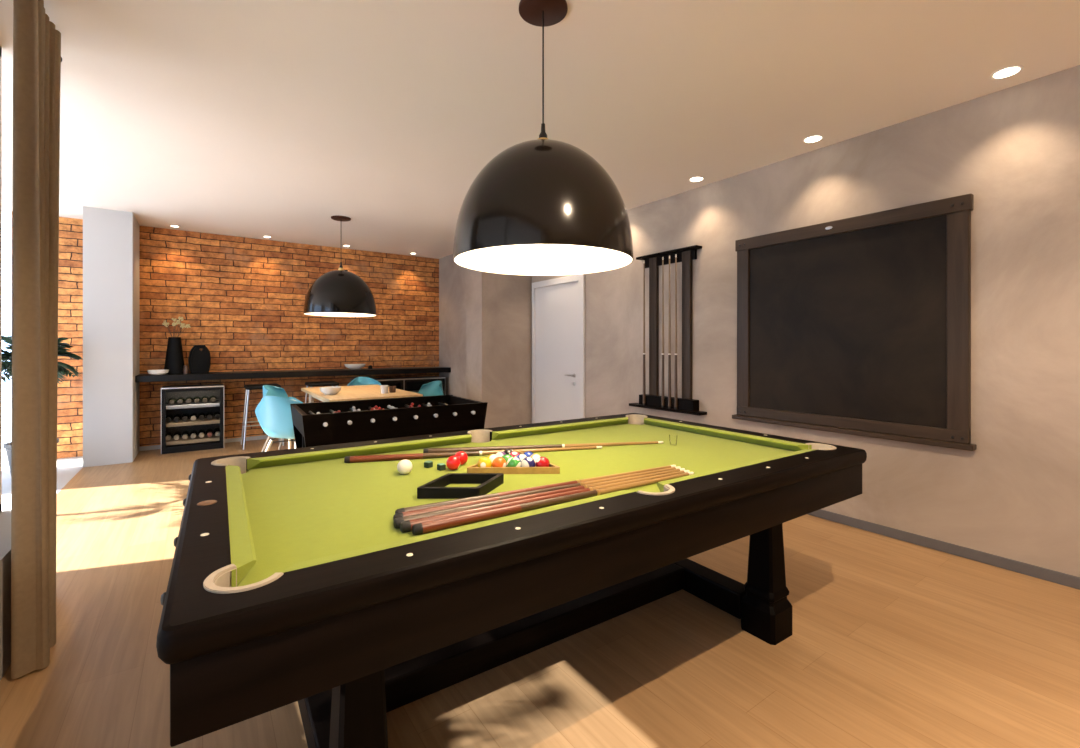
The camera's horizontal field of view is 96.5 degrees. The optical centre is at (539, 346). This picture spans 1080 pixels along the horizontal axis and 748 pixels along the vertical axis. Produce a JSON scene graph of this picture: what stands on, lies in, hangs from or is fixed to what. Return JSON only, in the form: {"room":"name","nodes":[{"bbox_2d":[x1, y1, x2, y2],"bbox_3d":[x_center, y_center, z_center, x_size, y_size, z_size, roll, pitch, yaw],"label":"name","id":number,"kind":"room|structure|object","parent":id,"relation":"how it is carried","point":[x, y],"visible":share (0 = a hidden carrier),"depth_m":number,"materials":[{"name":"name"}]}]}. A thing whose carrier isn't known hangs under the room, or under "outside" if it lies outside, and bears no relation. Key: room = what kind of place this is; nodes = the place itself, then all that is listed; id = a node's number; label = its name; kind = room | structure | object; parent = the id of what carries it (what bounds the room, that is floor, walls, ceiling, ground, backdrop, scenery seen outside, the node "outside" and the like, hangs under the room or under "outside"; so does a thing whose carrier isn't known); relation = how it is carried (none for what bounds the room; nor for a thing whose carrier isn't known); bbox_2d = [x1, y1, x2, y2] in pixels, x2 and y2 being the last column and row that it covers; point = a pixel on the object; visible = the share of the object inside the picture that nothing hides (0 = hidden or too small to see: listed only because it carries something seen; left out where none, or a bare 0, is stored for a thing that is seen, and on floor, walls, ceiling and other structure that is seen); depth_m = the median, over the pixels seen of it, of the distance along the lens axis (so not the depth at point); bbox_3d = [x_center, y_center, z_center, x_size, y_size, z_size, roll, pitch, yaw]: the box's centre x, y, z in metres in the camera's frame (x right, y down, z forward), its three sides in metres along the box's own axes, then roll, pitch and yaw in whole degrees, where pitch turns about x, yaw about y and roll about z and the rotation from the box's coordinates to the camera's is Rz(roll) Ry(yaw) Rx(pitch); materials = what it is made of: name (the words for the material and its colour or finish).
{"room":"games hall","nodes":[
{"label":"games hall","id":0,"kind":"room"},
{"bbox_2d":[0,510,10,679],"bbox_3d":[-0.962,-0.102,-0.051,0.395,2.703,5.820,0,0,-35],"label":"wall","id":1,"kind":"structure","parent":0,"point":[5,516],"depth_m":1.87,"materials":[{"name":"white paint"}]},
{"bbox_2d":[0,46,1,511],"bbox_3d":[-1.374,-0.327,0.515,0.060,2.253,4.420,0,0,-35],"label":"window","id":2,"kind":"structure","parent":1,"relation":"in","point":[0,46],"depth_m":2.33,"materials":[{"name":"white paint"}]},
{"bbox_2d":[3,438,58,472],"bbox_3d":[-4.871,1.080,4.623,0.370,0.340,0.370,0,0,-35],"label":"pot","id":3,"kind":"object","parent":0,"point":[7,446],"depth_m":4.47,"materials":[{"name":"grey ceramic"}]},
{"bbox_2d":[2,112,82,218],"bbox_3d":[-2.672,-1.553,-0.468,2.885,0.200,13.097,0,0,-35],"label":"ceiling","id":4,"kind":"structure","parent":0,"point":[69,206],"depth_m":4.43,"materials":[{"name":"beige paint"}]},
{"bbox_2d":[2,401,82,510],"bbox_3d":[-9.190,1.311,0.038,12.985,0.118,21.400,0,0,-35],"label":"floor","id":5,"kind":"structure","parent":0,"point":[67,468],"depth_m":5.04,"materials":[{"name":"stone"}]},
{"bbox_2d":[2,336,82,472],"bbox_3d":[-4.901,0.574,4.603,0.811,1.351,0.889,0,0,-35],"label":"potted palm","id":6,"kind":"object","parent":5,"relation":"on","point":[6,355],"visible":0.27,"depth_m":4.53,"materials":[{"name":"green plant"}]},
{"bbox_2d":[83,206,138,466],"bbox_3d":[-4.768,-0.102,5.388,0.395,2.703,0.697,0,0,-35],"label":"wall column","id":7,"kind":"structure","parent":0,"point":[110,237],"depth_m":5.11,"materials":[{"name":"white paint"}]},
{"bbox_2d":[57,217,438,458],"bbox_3d":[-3.731,-0.102,6.662,4.886,2.703,0.200,0,0,-35],"label":"wall","id":8,"kind":"structure","parent":0,"point":[242,299],"depth_m":6.41,"materials":[{"name":"brick"}]},
{"bbox_2d":[139,435,272,450],"bbox_3d":[-3.236,1.225,6.879,3.826,0.050,0.012,0,0,-35],"label":"baseboard","id":9,"kind":"structure","parent":8,"relation":"attached to","point":[143,448],"depth_m":6.31,"materials":[{"name":"white paint"}]},
{"bbox_2d":[135,366,450,381],"bbox_3d":[-3.102,0.363,6.688,3.820,0.075,0.475,0,0,-35],"label":"shelf","id":10,"kind":"object","parent":8,"relation":"attached to","point":[397,370],"visible":1,"depth_m":6.31,"materials":[{"name":"wood"}]},
{"bbox_2d":[147,369,168,374],"bbox_3d":[-4.415,0.297,5.576,0.200,0.058,0.200,0,0,-35],"label":"bowl","id":11,"kind":"object","parent":10,"relation":"on","point":[162,371],"visible":0.99,"depth_m":5.51,"materials":[{"name":"white ceramic"}]},
{"bbox_2d":[162,316,189,373],"bbox_3d":[-4.387,-0.020,5.810,0.208,0.692,0.246,0,0,31],"label":"flower vase","id":12,"kind":"object","parent":10,"relation":"on","point":[174,360],"visible":0.99,"depth_m":5.75,"materials":[{"name":"black ceramic"}]},
{"bbox_2d":[183,365,188,373],"bbox_3d":[-4.275,0.276,5.821,0.068,0.100,0.068,0,0,-35],"label":"pot","id":13,"kind":"object","parent":10,"relation":"on","point":[185,369],"visible":1,"depth_m":5.80,"materials":[{"name":"brown ceramic"}]},
{"bbox_2d":[188,345,210,373],"bbox_3d":[-4.193,0.153,5.939,0.220,0.345,0.100,0,0,-44],"label":"ceramic jug","id":14,"kind":"object","parent":10,"relation":"on","point":[199,361],"visible":1,"depth_m":5.90,"materials":[{"name":"ceramic"}]},
{"bbox_2d":[344,364,365,368],"bbox_3d":[-2.665,0.288,6.947,0.301,0.075,0.183,0,0,-35],"label":"serving dish","id":15,"kind":"object","parent":10,"relation":"on","point":[350,366],"visible":0.95,"depth_m":6.88,"materials":[{"name":"white ceramic"}]},
{"bbox_2d":[439,254,465,397],"bbox_3d":[-1.018,-0.102,7.482,0.500,2.703,1.567,0,0,-35],"label":"wall partition","id":16,"kind":"structure","parent":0,"point":[452,277],"depth_m":7.55,"materials":[{"name":"paint"}]},
{"bbox_2d":[466,268,531,427],"bbox_3d":[-0.555,-0.102,6.579,0.776,2.703,0.443,0,0,-35],"label":"wall","id":17,"kind":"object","parent":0,"point":[498,306],"visible":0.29,"depth_m":6.39,"materials":[{"name":"paint"}]},
{"bbox_2d":[0,0,1079,258],"bbox_3d":[-0.277,-1.528,2.917,4.921,0.150,10.297,0,0,-35],"label":"ceiling","id":18,"kind":"structure","parent":0,"point":[276,119],"depth_m":2.75,"materials":[{"name":"beige paint"}]},
{"bbox_2d":[304,215,376,316],"bbox_3d":[-2.246,-0.906,5.444,0.760,1.093,0.760,0,0,-35],"label":"pendant lamp","id":19,"kind":"object","parent":18,"relation":"hanging from","point":[340,292],"visible":1,"depth_m":5.19,"materials":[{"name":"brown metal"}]},
{"bbox_2d":[453,0,632,275],"bbox_3d":[0.013,-0.906,2.068,0.760,1.093,0.760,0,0,-35],"label":"pendant lamp","id":20,"kind":"object","parent":18,"relation":"hanging from","point":[542,206],"visible":1,"depth_m":1.80,"materials":[{"name":"brown metal"}]},
{"bbox_2d":[689,176,704,181],"bbox_3d":[1.357,-1.451,4.182,0.132,0.004,0.132,0,0,-35],"label":"recessed light","id":21,"kind":"object","parent":18,"relation":"in","point":[693,179],"visible":1,"depth_m":4.18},
{"bbox_2d":[802,135,823,142],"bbox_3d":[1.911,-1.451,3.374,0.132,0.004,0.132,0,0,-35],"label":"recessed light","id":22,"kind":"object","parent":18,"relation":"in","point":[815,138],"visible":1,"depth_m":3.38,"materials":[{"name":"white"}]},
{"bbox_2d":[990,65,1023,79],"bbox_3d":[2.472,-1.451,2.555,0.132,0.004,0.132,0,0,-35],"label":"recessed light","id":23,"kind":"object","parent":18,"relation":"in","point":[1010,71],"visible":1,"depth_m":2.55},
{"bbox_3d":[-1.051,-1.391,0.525,0.040,0.123,4.265,0,0,-35],"label":"curtain rod","id":24,"kind":"object","parent":18,"relation":"attached to","visible":0},
{"bbox_2d":[11,0,60,678],"bbox_3d":[-2.053,-0.073,1.973,0.101,2.623,0.396,0,0,-39],"label":"curtain","id":25,"kind":"object","parent":24,"relation":"hanging from","point":[36,40],"visible":1,"depth_m":1.85,"materials":[{"name":"beige fabric"}]},
{"bbox_2d":[0,438,1079,747],"bbox_3d":[-0.277,1.310,2.917,4.921,0.120,10.297,0,0,-35],"label":"floor","id":26,"kind":"structure","parent":0,"point":[893,643],"depth_m":1.89,"materials":[{"name":"brown wood"}]},
{"bbox_2d":[161,384,223,453],"bbox_3d":[-4.250,0.864,5.918,0.617,0.772,0.383,0,0,-35],"label":"wine fridge","id":27,"kind":"object","parent":26,"relation":"on","point":[167,392],"visible":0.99,"depth_m":5.91,"materials":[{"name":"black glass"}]},
{"bbox_2d":[166,432,172,440],"bbox_3d":[-4.483,1.085,5.822,0.074,0.073,0.309,0,0,-35],"label":"wine bottle","id":28,"kind":"object","parent":27,"relation":"on","point":[169,435],"visible":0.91,"depth_m":5.79,"materials":[{"name":"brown glass"}]},
{"bbox_2d":[166,415,172,422],"bbox_3d":[-4.483,0.870,5.822,0.074,0.073,0.309,0,0,-35],"label":"wine bottle","id":29,"kind":"object","parent":27,"relation":"on","point":[169,418],"visible":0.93,"depth_m":5.77,"materials":[{"name":"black glass"}]},
{"bbox_2d":[169,397,175,404],"bbox_3d":[-4.455,0.659,5.842,0.074,0.073,0.309,0,0,-35],"label":"wine bottle","id":30,"kind":"object","parent":27,"relation":"on","point":[172,400],"visible":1,"depth_m":5.74,"materials":[{"name":"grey glass"}]},
{"bbox_2d":[173,431,180,439],"bbox_3d":[-4.416,1.085,5.869,0.074,0.073,0.309,0,0,-35],"label":"wine bottle","id":31,"kind":"object","parent":27,"relation":"on","point":[177,435],"visible":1,"depth_m":5.84,"materials":[{"name":"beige glass"}]},
{"bbox_2d":[173,414,180,421],"bbox_3d":[-4.416,0.870,5.869,0.074,0.073,0.309,0,0,-35],"label":"wine bottle","id":32,"kind":"object","parent":27,"relation":"on","point":[177,417],"visible":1,"depth_m":5.80,"materials":[{"name":"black glass"}]},
{"bbox_2d":[177,397,184,403],"bbox_3d":[-4.388,0.659,5.889,0.074,0.073,0.309,0,0,-35],"label":"wine bottle","id":33,"kind":"object","parent":27,"relation":"on","point":[180,400],"visible":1,"depth_m":5.78,"materials":[{"name":"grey glass"}]},
{"bbox_2d":[182,431,188,438],"bbox_3d":[-4.350,1.085,5.915,0.074,0.073,0.309,0,0,-35],"label":"wine bottle","id":34,"kind":"object","parent":27,"relation":"on","point":[185,434],"visible":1,"depth_m":5.82,"materials":[{"name":"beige glass"}]},
{"bbox_2d":[182,414,188,420],"bbox_3d":[-4.350,0.870,5.915,0.074,0.073,0.309,0,0,-35],"label":"wine bottle","id":35,"kind":"object","parent":27,"relation":"on","point":[185,417],"visible":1,"depth_m":5.83,"materials":[{"name":"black glass"}]},
{"bbox_2d":[185,397,192,403],"bbox_3d":[-4.321,0.659,5.936,0.074,0.073,0.309,0,0,-35],"label":"wine bottle","id":36,"kind":"object","parent":27,"relation":"on","point":[188,400],"visible":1,"depth_m":5.83,"materials":[{"name":"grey glass"}]},
{"bbox_2d":[166,401,219,405],"bbox_3d":[-4.271,0.704,5.949,0.549,0.012,0.247,0,0,-35],"label":"shelf","id":37,"kind":"object","parent":27,"relation":"attached to","point":[167,402],"depth_m":5.93,"materials":[{"name":"metal"}]},
{"bbox_2d":[166,403,219,408],"bbox_3d":[-4.181,0.717,5.820,0.523,0.038,0.020,0,0,-35],"label":"shelf","id":38,"kind":"object","parent":27,"relation":"attached to","point":[207,404],"depth_m":5.82,"materials":[{"name":"white metal"}]},
{"bbox_2d":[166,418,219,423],"bbox_3d":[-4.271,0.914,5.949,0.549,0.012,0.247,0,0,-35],"label":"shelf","id":39,"kind":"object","parent":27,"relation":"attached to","point":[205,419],"depth_m":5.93,"materials":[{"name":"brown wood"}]},
{"bbox_2d":[166,420,219,426],"bbox_3d":[-4.181,0.927,5.820,0.523,0.038,0.020,0,0,-35],"label":"shelf","id":40,"kind":"object","parent":27,"relation":"attached to","point":[208,421],"depth_m":5.81,"materials":[{"name":"brown wood"}]},
{"bbox_2d":[166,437,219,445],"bbox_3d":[-4.181,1.142,5.820,0.523,0.038,0.020,0,0,-35],"label":"shelf","id":41,"kind":"object","parent":27,"relation":"attached to","point":[213,438],"depth_m":5.81,"materials":[{"name":"brown wood"}]},
{"bbox_2d":[190,430,196,437],"bbox_3d":[-4.283,1.085,5.962,0.074,0.073,0.309,0,0,-35],"label":"wine bottle","id":42,"kind":"object","parent":27,"relation":"on","point":[193,433],"visible":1,"depth_m":5.94,"materials":[{"name":"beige glass"}]},
{"bbox_2d":[190,413,196,420],"bbox_3d":[-4.283,0.870,5.962,0.074,0.073,0.309,0,0,-35],"label":"wine bottle","id":43,"kind":"object","parent":27,"relation":"on","point":[193,416],"visible":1,"depth_m":5.94,"materials":[{"name":"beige glass"}]},
{"bbox_2d":[194,396,200,402],"bbox_3d":[-4.254,0.659,5.982,0.074,0.073,0.309,0,0,-35],"label":"wine bottle","id":44,"kind":"object","parent":27,"relation":"on","point":[197,399],"visible":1,"depth_m":5.88,"materials":[{"name":"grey glass"}]},
{"bbox_2d":[198,429,204,437],"bbox_3d":[-4.216,1.085,6.009,0.074,0.073,0.309,0,0,-35],"label":"wine bottle","id":45,"kind":"object","parent":27,"relation":"on","point":[201,433],"visible":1,"depth_m":5.98,"materials":[{"name":"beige glass"}]},
{"bbox_2d":[198,413,204,419],"bbox_3d":[-4.216,0.870,6.009,0.074,0.073,0.309,0,0,-35],"label":"wine bottle","id":46,"kind":"object","parent":27,"relation":"on","point":[201,416],"visible":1,"depth_m":5.92,"materials":[{"name":"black glass"}]},
{"bbox_2d":[201,396,208,402],"bbox_3d":[-4.187,0.659,6.029,0.074,0.073,0.309,0,0,-35],"label":"wine bottle","id":47,"kind":"object","parent":27,"relation":"on","point":[204,399],"visible":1,"depth_m":5.92,"materials":[{"name":"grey glass"}]},
{"bbox_2d":[206,429,212,436],"bbox_3d":[-4.149,1.085,6.056,0.074,0.073,0.309,0,0,-35],"label":"wine bottle","id":48,"kind":"object","parent":27,"relation":"on","point":[209,432],"visible":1,"depth_m":6.03,"materials":[{"name":"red glass"}]},
{"bbox_2d":[206,412,212,419],"bbox_3d":[-4.149,0.870,6.056,0.074,0.073,0.309,0,0,-35],"label":"wine bottle","id":49,"kind":"object","parent":27,"relation":"on","point":[209,415],"visible":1,"depth_m":6.03,"materials":[{"name":"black glass"}]},
{"bbox_2d":[209,395,215,401],"bbox_3d":[-4.121,0.659,6.076,0.074,0.073,0.309,0,0,-35],"label":"wine bottle","id":50,"kind":"object","parent":27,"relation":"on","point":[212,398],"visible":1,"depth_m":6.04,"materials":[{"name":"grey glass"}]},
{"bbox_2d":[214,428,219,435],"bbox_3d":[-4.083,1.085,6.102,0.074,0.073,0.309,0,0,-35],"label":"wine bottle","id":51,"kind":"object","parent":27,"relation":"on","point":[217,430],"visible":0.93,"depth_m":6.02,"materials":[{"name":"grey glass"}]},
{"bbox_2d":[241,383,283,449],"bbox_3d":[-3.530,0.868,6.134,0.452,0.766,0.403,0,0,-35],"label":"bar stool","id":52,"kind":"object","parent":26,"relation":"on","point":[248,388],"visible":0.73,"depth_m":5.98,"materials":[{"name":"metal"}]},
{"bbox_2d":[255,396,298,450],"bbox_3d":[-2.282,0.839,4.422,0.543,0.831,0.524,0,0,14],"label":"shell chair","id":53,"kind":"object","parent":26,"relation":"on","point":[273,413],"visible":0.66,"depth_m":4.22,"materials":[{"name":"teal plastic"}]},
{"bbox_2d":[261,385,302,451],"bbox_3d":[-2.777,0.839,5.327,0.524,0.831,0.543,0,0,-3],"label":"shell chair","id":54,"kind":"object","parent":26,"relation":"on","point":[268,390],"visible":0.16,"depth_m":5.43,"materials":[{"name":"teal plastic"}]},
{"bbox_2d":[305,381,338,402],"bbox_3d":[-2.984,0.868,6.602,0.452,0.766,0.403,0,0,-35],"label":"bar stool","id":55,"kind":"object","parent":26,"relation":"on","point":[320,383],"visible":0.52,"depth_m":6.53,"materials":[{"name":"metal"}]},
{"bbox_2d":[301,385,422,402],"bbox_3d":[-2.065,0.876,5.463,0.920,0.752,1.600,0,0,-35],"label":"dining table","id":56,"kind":"object","parent":26,"relation":"on","point":[358,392],"visible":0.46,"depth_m":5.15,"materials":[{"name":"brown wood"}]},
{"bbox_2d":[320,386,340,394],"bbox_3d":[-2.195,0.463,5.055,0.212,0.075,0.212,0,0,-35],"label":"fruit bowl","id":57,"kind":"object","parent":56,"relation":"on","point":[332,390],"visible":1,"depth_m":4.99,"materials":[{"name":"white ceramic"}]},
{"bbox_2d":[380,385,387,393],"bbox_3d":[-1.671,0.458,5.178,0.082,0.085,0.082,0,0,-35],"label":"cup","id":58,"kind":"object","parent":56,"relation":"on","point":[384,388],"visible":0.99,"depth_m":5.15,"materials":[{"name":"white ceramic"}]},
{"bbox_2d":[389,386,395,392],"bbox_3d":[-1.612,0.465,5.268,0.078,0.070,0.078,0,0,-35],"label":"cup","id":59,"kind":"object","parent":56,"relation":"on","point":[392,389],"visible":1,"depth_m":5.24,"materials":[{"name":"brown ceramic"}]},
{"bbox_2d":[347,377,380,385],"bbox_3d":[-2.360,0.839,6.615,0.543,0.831,0.524,0,0,-41],"label":"shell chair","id":60,"kind":"object","parent":26,"relation":"on","point":[358,380],"visible":0.15,"depth_m":6.81,"materials":[{"name":"teal plastic"}]},
{"bbox_2d":[290,395,487,447],"bbox_3d":[-1.124,0.830,3.556,1.230,0.840,0.898,0,0,-33],"label":"table","id":61,"kind":"object","parent":26,"relation":"on","point":[334,422],"visible":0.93,"depth_m":3.28,"materials":[{"name":"black wood"}]},
{"bbox_2d":[351,376,445,394],"bbox_3d":[-2.147,0.864,7.359,1.324,0.772,0.433,0,0,-35],"label":"wine fridge","id":62,"kind":"object","parent":26,"relation":"on","point":[412,384],"visible":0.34,"depth_m":7.49,"materials":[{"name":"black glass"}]},
{"bbox_2d":[419,381,443,395],"bbox_3d":[-1.432,0.839,5.836,0.543,0.831,0.524,0,0,44],"label":"shell chair","id":63,"kind":"object","parent":26,"relation":"on","point":[434,388],"visible":0.2,"depth_m":6.05,"materials":[{"name":"teal plastic"}]},
{"bbox_2d":[156,413,866,747],"bbox_3d":[0.019,0.848,2.026,2.462,0.804,1.436,0,0,-34],"label":"pool table","id":64,"kind":"object","parent":26,"relation":"on","point":[292,578],"visible":1,"depth_m":1.31,"materials":[{"name":"black wood"}]},
{"bbox_2d":[225,465,255,586],"bbox_3d":[-0.892,0.472,1.419,0.046,0.042,1.049,0,0,-34],"label":"cushion","id":65,"kind":"object","parent":64,"relation":"on","point":[240,532],"depth_m":1.18,"materials":[{"name":"fabric"}]},
{"bbox_2d":[247,434,471,468],"bbox_3d":[-0.755,0.472,2.194,0.986,0.042,0.046,0,0,-34],"label":"cushion","id":66,"kind":"object","parent":64,"relation":"on","point":[287,460],"depth_m":2.14,"materials":[{"name":"fabric"}]},
{"bbox_2d":[397,459,411,474],"bbox_3d":[-0.522,0.464,1.863,0.057,0.057,0.057,0,0,-35],"label":"cue ball","id":67,"kind":"object","parent":64,"relation":"on","point":[404,466],"visible":1,"depth_m":1.84,"materials":[{"name":"plastic"}]},
{"bbox_2d":[424,461,432,467],"bbox_3d":[-0.456,0.481,1.971,0.026,0.024,0.026,0,0,32],"label":"cube","id":68,"kind":"object","parent":64,"relation":"on","point":[427,464],"visible":1,"depth_m":1.96,"materials":[{"name":"green paper"}]},
{"bbox_2d":[437,463,445,470],"bbox_3d":[-0.395,0.481,1.930,0.026,0.024,0.026,0,0,-41],"label":"cube","id":69,"kind":"object","parent":64,"relation":"on","point":[441,466],"visible":1,"depth_m":1.92,"materials":[{"name":"green paper"}]},
{"bbox_2d":[446,455,460,469],"bbox_3d":[-0.346,0.464,1.929,0.057,0.057,0.057,0,0,-14],"label":"ball","id":70,"kind":"object","parent":64,"relation":"on","point":[453,462],"visible":1,"depth_m":1.91,"materials":[{"name":"plastic"}]},
{"bbox_2d":[282,490,634,572],"bbox_3d":[-0.123,0.472,1.246,0.986,0.042,0.046,0,0,-34],"label":"cushion","id":71,"kind":"object","parent":64,"relation":"on","point":[337,558],"depth_m":1.16,"materials":[{"name":"fabric"}]},
{"bbox_2d":[417,473,503,498],"bbox_3d":[-0.266,0.476,1.657,0.267,0.034,0.189,0,0,1],"label":"rack","id":72,"kind":"object","parent":64,"relation":"on","point":[434,489],"visible":0.91,"depth_m":1.62,"materials":[{"name":"plastic"}]},
{"bbox_2d":[455,451,467,464],"bbox_3d":[-0.330,0.464,2.012,0.057,0.057,0.057,0,0,-16],"label":"ball","id":73,"kind":"object","parent":64,"relation":"on","point":[463,457],"visible":0.78,"depth_m":1.99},
{"bbox_2d":[344,446,601,462],"bbox_3d":[-0.263,0.482,2.186,1.164,0.029,0.029,0,0,-15],"label":"stick","id":74,"kind":"object","parent":64,"relation":"on","point":[367,458],"visible":1,"depth_m":2.12,"materials":[{"name":"brown wood"}]},
{"bbox_2d":[477,457,491,466],"bbox_3d":[-0.218,0.464,1.904,0.057,0.057,0.057,0,0,-9],"label":"ball","id":75,"kind":"object","parent":64,"relation":"on","point":[484,461],"visible":0.67,"depth_m":1.89,"materials":[{"name":"plastic"}]},
{"bbox_2d":[488,454,497,461],"bbox_3d":[-0.191,0.464,1.954,0.057,0.057,0.057,0,0,-25],"label":"ball","id":76,"kind":"object","parent":64,"relation":"on","point":[491,457],"visible":0.26,"depth_m":1.94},
{"bbox_2d":[492,457,505,466],"bbox_3d":[-0.161,0.464,1.905,0.057,0.057,0.057,0,0,-12],"label":"ball","id":77,"kind":"object","parent":64,"relation":"on","point":[498,461],"visible":0.66,"depth_m":1.89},
{"bbox_2d":[496,451,505,456],"bbox_3d":[-0.163,0.464,2.005,0.057,0.057,0.057,0,0,39],"label":"ball","id":78,"kind":"object","parent":64,"relation":"on","point":[499,454],"visible":0.22,"depth_m":1.99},
{"bbox_2d":[502,454,512,466],"bbox_3d":[-0.133,0.464,1.956,0.057,0.057,0.057,0,0,-8],"label":"ball","id":79,"kind":"object","parent":64,"relation":"on","point":[506,457],"visible":0.29,"depth_m":1.94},
{"bbox_2d":[467,450,559,473],"bbox_3d":[-0.141,0.480,1.945,0.323,0.025,0.360,0,0,-34],"label":"rack","id":80,"kind":"object","parent":64,"relation":"on","point":[553,469],"visible":0.59,"depth_m":1.87,"materials":[{"name":"brown wood"}]},
{"bbox_2d":[507,457,520,466],"bbox_3d":[-0.104,0.464,1.906,0.057,0.057,0.057,0,0,-9],"label":"ball","id":81,"kind":"object","parent":64,"relation":"on","point":[513,461],"visible":0.7,"depth_m":1.89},
{"bbox_2d":[516,454,526,461],"bbox_3d":[-0.076,0.464,1.957,0.057,0.057,0.057,0,0,-12],"label":"ball","id":82,"kind":"object","parent":64,"relation":"on","point":[520,457],"visible":0.24,"depth_m":1.94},
{"bbox_2d":[521,457,534,466],"bbox_3d":[-0.046,0.464,1.907,0.057,0.057,0.057,0,0,-15],"label":"ball","id":83,"kind":"object","parent":64,"relation":"on","point":[527,461],"visible":0.8,"depth_m":1.89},
{"bbox_2d":[395,465,675,513],"bbox_3d":[0.071,0.482,1.672,1.130,0.029,0.029,0,0,-32],"label":"stick","id":84,"kind":"object","parent":64,"relation":"on","point":[442,503],"visible":0.57,"depth_m":1.57,"materials":[{"name":"brown wood"}]},
{"bbox_2d":[530,454,540,466],"bbox_3d":[-0.019,0.464,1.958,0.057,0.057,0.057,0,0,40],"label":"ball","id":85,"kind":"object","parent":64,"relation":"on","point":[535,457],"visible":0.2,"depth_m":1.94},
{"bbox_2d":[393,466,680,519],"bbox_3d":[0.079,0.482,1.639,1.139,0.029,0.029,0,0,-32],"label":"stick","id":86,"kind":"object","parent":64,"relation":"on","point":[408,513],"visible":0.6,"depth_m":1.54,"materials":[{"name":"brown wood"}]},
{"bbox_2d":[394,468,684,528],"bbox_3d":[0.089,0.482,1.607,1.140,0.029,0.029,0,0,-32],"label":"stick","id":87,"kind":"object","parent":64,"relation":"on","point":[397,521],"visible":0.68,"depth_m":1.49,"materials":[{"name":"brown wood"}]},
{"bbox_2d":[423,441,662,452],"bbox_3d":[0.048,0.482,2.326,1.188,0.029,0.029,0,0,-13],"label":"stick","id":88,"kind":"object","parent":64,"relation":"on","point":[457,449],"visible":0.84,"depth_m":2.29,"materials":[{"name":"brown wood"}]},
{"bbox_2d":[536,457,549,466],"bbox_3d":[0.011,0.464,1.909,0.057,0.057,0.057,0,0,-18],"label":"ball","id":89,"kind":"object","parent":64,"relation":"on","point":[541,461],"visible":0.73,"depth_m":1.89,"materials":[{"name":"plastic"}]},
{"bbox_2d":[400,470,688,531],"bbox_3d":[0.107,0.482,1.579,1.126,0.029,0.029,0,0,-33],"label":"stick","id":90,"kind":"object","parent":64,"relation":"on","point":[406,526],"visible":0.68,"depth_m":1.46,"materials":[{"name":"brown wood"}]},
{"bbox_2d":[412,472,693,534],"bbox_3d":[0.130,0.482,1.556,1.098,0.029,0.029,0,0,-33],"label":"stick","id":91,"kind":"object","parent":64,"relation":"on","point":[440,524],"visible":0.94,"depth_m":1.42,"materials":[{"name":"brown wood"}]},
{"bbox_2d":[492,417,627,439],"bbox_3d":[0.168,0.472,2.810,0.986,0.042,0.046,0,0,-34],"label":"cushion","id":92,"kind":"object","parent":64,"relation":"on","point":[570,427],"depth_m":2.76,"materials":[{"name":"fabric"}]},
{"bbox_2d":[644,418,811,450],"bbox_3d":[0.937,0.472,2.638,0.046,0.042,1.049,0,0,-34],"label":"cushion","id":93,"kind":"object","parent":64,"relation":"on","point":[771,443],"depth_m":2.54,"materials":[{"name":"fabric"}]},
{"bbox_2d":[657,449,818,491],"bbox_3d":[0.800,0.472,1.862,0.986,0.042,0.046,0,0,-34],"label":"cushion","id":94,"kind":"object","parent":64,"relation":"on","point":[661,485],"depth_m":1.78,"materials":[{"name":"fabric"}]},
{"bbox_2d":[532,65,1079,576],"bbox_3d":[1.657,-0.102,4.270,0.200,2.703,10.297,0,0,-35],"label":"wall","id":95,"kind":"structure","parent":0,"point":[1016,149],"depth_m":2.86,"materials":[{"name":"paint"}]},
{"bbox_2d":[532,274,584,422],"bbox_3d":[0.196,0.190,6.124,0.069,2.120,1.090,0,0,-35],"label":"door","id":96,"kind":"structure","parent":95,"relation":"in","point":[558,311],"depth_m":6.10,"materials":[{"name":"white paint"}]},
{"bbox_2d":[629,245,706,415],"bbox_3d":[1.207,-0.151,4.648,0.105,1.522,0.872,0,0,-35],"label":"cue rack","id":97,"kind":"object","parent":95,"relation":"attached to","point":[686,404],"visible":0.96,"depth_m":4.55,"materials":[{"name":"black wood"}]},
{"bbox_2d":[643,261,645,404],"bbox_3d":[1.038,-0.138,4.809,0.029,1.444,0.029,0,0,-35],"label":"stick","id":98,"kind":"object","parent":97,"relation":"on","point":[644,392],"visible":1,"depth_m":4.80,"materials":[{"name":"brown wood"}]},
{"bbox_2d":[661,257,663,407],"bbox_3d":[1.176,-0.138,4.613,0.029,1.444,0.029,0,0,-35],"label":"stick","id":99,"kind":"object","parent":97,"relation":"on","point":[662,383],"visible":1,"depth_m":4.60,"materials":[{"name":"brown wood"}]},
{"bbox_2d":[629,403,706,415],"bbox_3d":[1.207,0.597,4.648,0.105,0.026,0.872,0,0,-35],"label":"shelf","id":100,"kind":"object","parent":97,"relation":"attached to","point":[694,411],"depth_m":4.53,"materials":[{"name":"black wood"}]},
{"bbox_2d":[668,256,670,408],"bbox_3d":[1.222,-0.138,4.547,0.029,1.444,0.029,0,0,-35],"label":"stick","id":101,"kind":"object","parent":97,"relation":"on","point":[669,318],"visible":1,"depth_m":4.54,"materials":[{"name":"brown wood"}]},
{"bbox_2d":[674,254,677,409],"bbox_3d":[1.265,-0.138,4.486,0.029,1.444,0.029,0,0,-35],"label":"stick","id":102,"kind":"object","parent":97,"relation":"on","point":[675,382],"visible":1,"depth_m":4.48,"materials":[{"name":"brown wood"}]},
{"bbox_2d":[732,193,976,450],"bbox_3d":[2.078,-0.145,3.429,0.075,1.495,1.545,0,0,-35],"label":"blackboard","id":103,"kind":"object","parent":95,"relation":"attached to","point":[860,325],"visible":1,"depth_m":3.28,"materials":[{"name":"dark slate chalkboard"},{"name":"dark bronze wood"}]},
{"bbox_2d":[808,509,1079,589],"bbox_3d":[2.474,1.219,2.916,0.014,0.062,6.740,0,0,-35],"label":"baseboard","id":104,"kind":"structure","parent":95,"relation":"attached to","point":[1042,573],"depth_m":2.87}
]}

